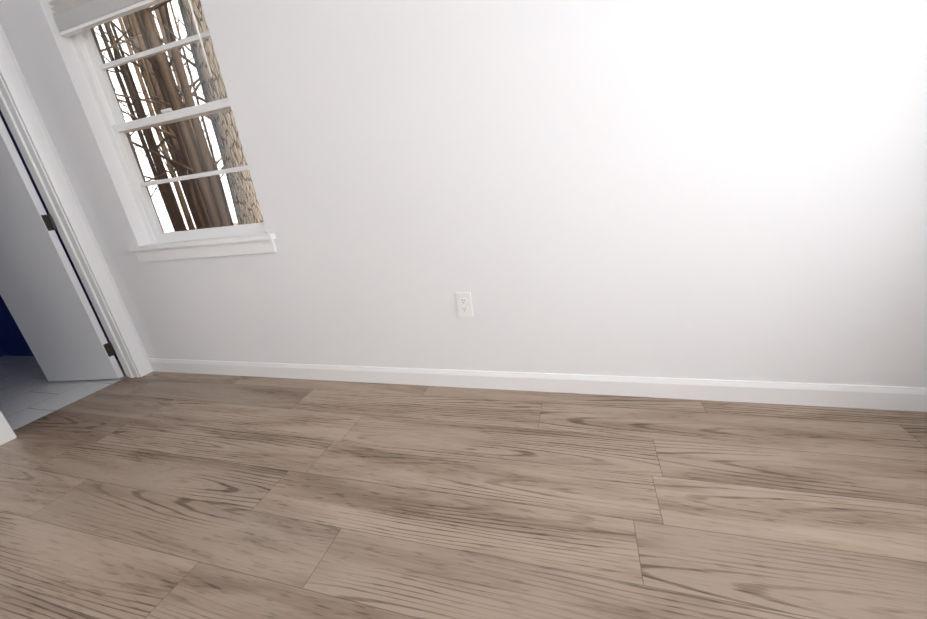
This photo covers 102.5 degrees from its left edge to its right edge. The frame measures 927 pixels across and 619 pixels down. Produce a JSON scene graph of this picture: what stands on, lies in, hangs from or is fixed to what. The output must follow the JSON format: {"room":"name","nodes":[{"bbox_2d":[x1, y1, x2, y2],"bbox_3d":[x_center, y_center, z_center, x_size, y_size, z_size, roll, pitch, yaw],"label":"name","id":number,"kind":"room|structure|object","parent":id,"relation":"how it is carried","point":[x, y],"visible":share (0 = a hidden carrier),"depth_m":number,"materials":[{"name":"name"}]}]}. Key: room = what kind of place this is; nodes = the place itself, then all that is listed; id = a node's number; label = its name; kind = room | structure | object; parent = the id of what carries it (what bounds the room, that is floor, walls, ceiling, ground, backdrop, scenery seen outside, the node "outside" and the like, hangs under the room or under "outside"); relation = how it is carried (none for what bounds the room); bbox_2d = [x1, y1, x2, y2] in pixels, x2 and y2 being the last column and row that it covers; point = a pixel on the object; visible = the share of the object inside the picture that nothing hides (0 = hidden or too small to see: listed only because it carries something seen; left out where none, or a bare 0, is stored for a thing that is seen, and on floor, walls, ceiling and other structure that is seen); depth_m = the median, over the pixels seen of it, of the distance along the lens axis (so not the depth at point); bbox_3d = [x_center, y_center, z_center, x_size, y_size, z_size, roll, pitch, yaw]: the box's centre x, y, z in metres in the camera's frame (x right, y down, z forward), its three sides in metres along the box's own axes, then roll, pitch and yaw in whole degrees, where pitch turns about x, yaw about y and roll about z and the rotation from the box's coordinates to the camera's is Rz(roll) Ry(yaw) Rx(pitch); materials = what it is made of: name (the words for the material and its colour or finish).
{"room":"empty bedroom","nodes":[
{"label":"empty bedroom","id":0,"kind":"room"},
{"bbox_2d":[0,110,118,359],"bbox_3d":[-2.527,-0.517,1.624,0.004,2.440,1.410,-1,20,17],"label":"wall","id":1,"kind":"structure","parent":0,"point":[13,341],"depth_m":1.99,"materials":[{"name":"blue paint"}]},
{"bbox_2d":[0,24,147,359],"bbox_3d":[-2.771,-0.140,0.640,0.110,2.440,3.669,-1,20,17],"label":"wall","id":2,"kind":"structure","parent":0,"point":[14,60],"depth_m":2.12,"materials":[{"name":"paint"}]},
{"bbox_2d":[0,116,123,380],"bbox_3d":[-2.658,-0.477,2.171,0.592,2.012,0.179,-4,20,10],"label":"door","id":3,"kind":"structure","parent":2,"relation":"in","point":[43,295],"depth_m":2.27,"materials":[{"name":"paint"}]},
{"bbox_2d":[0,34,150,444],"bbox_3d":[-2.395,-0.433,1.850,0.142,2.104,0.738,-1,20,17],"label":"trim","id":4,"kind":"structure","parent":2,"relation":"attached to","point":[27,130],"depth_m":2.11,"materials":[{"name":"paint"}]},
{"bbox_2d":[0,355,926,618],"bbox_3d":[-1.587,1.023,0.767,6.262,0.100,3.740,-1,20,17],"label":"floor","id":5,"kind":"structure","parent":0,"point":[162,495],"depth_m":1.19,"materials":[{"name":"brown wood"}]},
{"bbox_2d":[0,0,926,386],"bbox_3d":[-0.304,-0.781,1.593,4.262,2.440,0.150,-1,20,17],"label":"wall","id":6,"kind":"structure","parent":0,"point":[696,188],"depth_m":1.43,"materials":[{"name":"paint"}]},
{"bbox_2d":[48,0,276,261],"bbox_3d":[-1.490,-0.939,1.873,1.028,1.347,0.165,-1,20,17],"label":"window unit","id":7,"kind":"structure","parent":6,"relation":"in","point":[76,21],"depth_m":1.94,"materials":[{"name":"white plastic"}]},
{"bbox_2d":[455,293,472,316],"bbox_3d":[0.004,-0.021,1.706,0.070,0.114,0.008,-1,20,17],"label":"electrical outlet","id":8,"kind":"object","parent":6,"relation":"attached to","point":[464,304],"visible":1,"depth_m":1.70,"materials":[{"name":"white plastic"}]},
{"bbox_2d":[146,358,926,411],"bbox_3d":[-0.191,0.348,1.904,4.042,0.092,0.019,-1,20,17],"label":"baseboard","id":9,"kind":"structure","parent":6,"relation":"attached to","point":[867,396],"depth_m":1.63,"materials":[{"name":"paint"}]},
{"label":"outside","id":10,"kind":"structure","parent":0,"visible":0},
{"bbox_2d":[94,0,237,232],"bbox_3d":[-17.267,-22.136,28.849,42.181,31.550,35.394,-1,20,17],"label":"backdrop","id":11,"kind":"structure","parent":10,"point":[118,90],"depth_m":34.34,"materials":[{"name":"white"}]},
{"bbox_3d":[-6.352,-10.532,37.148,85.000,0.200,66.961,-1,20,17],"label":"ground","id":12,"kind":"structure","parent":10,"visible":0},
{"bbox_2d":[90,0,233,232],"bbox_3d":[-12.372,-11.313,19.186,30.257,14.616,28.276,-1,20,17],"label":"trees","id":13,"kind":"object","parent":12,"relation":"on","point":[210,161],"depth_m":12.67,"materials":[{"name":"brown plant"}]},
{"bbox_2d":[178,0,263,224],"bbox_3d":[-3.272,-5.247,4.061,3.480,11.173,4.077,-1,20,17],"label":"trunk","id":14,"kind":"object","parent":12,"relation":"on","point":[212,93],"depth_m":4.18,"materials":[{"name":"brown plant"}]}
]}

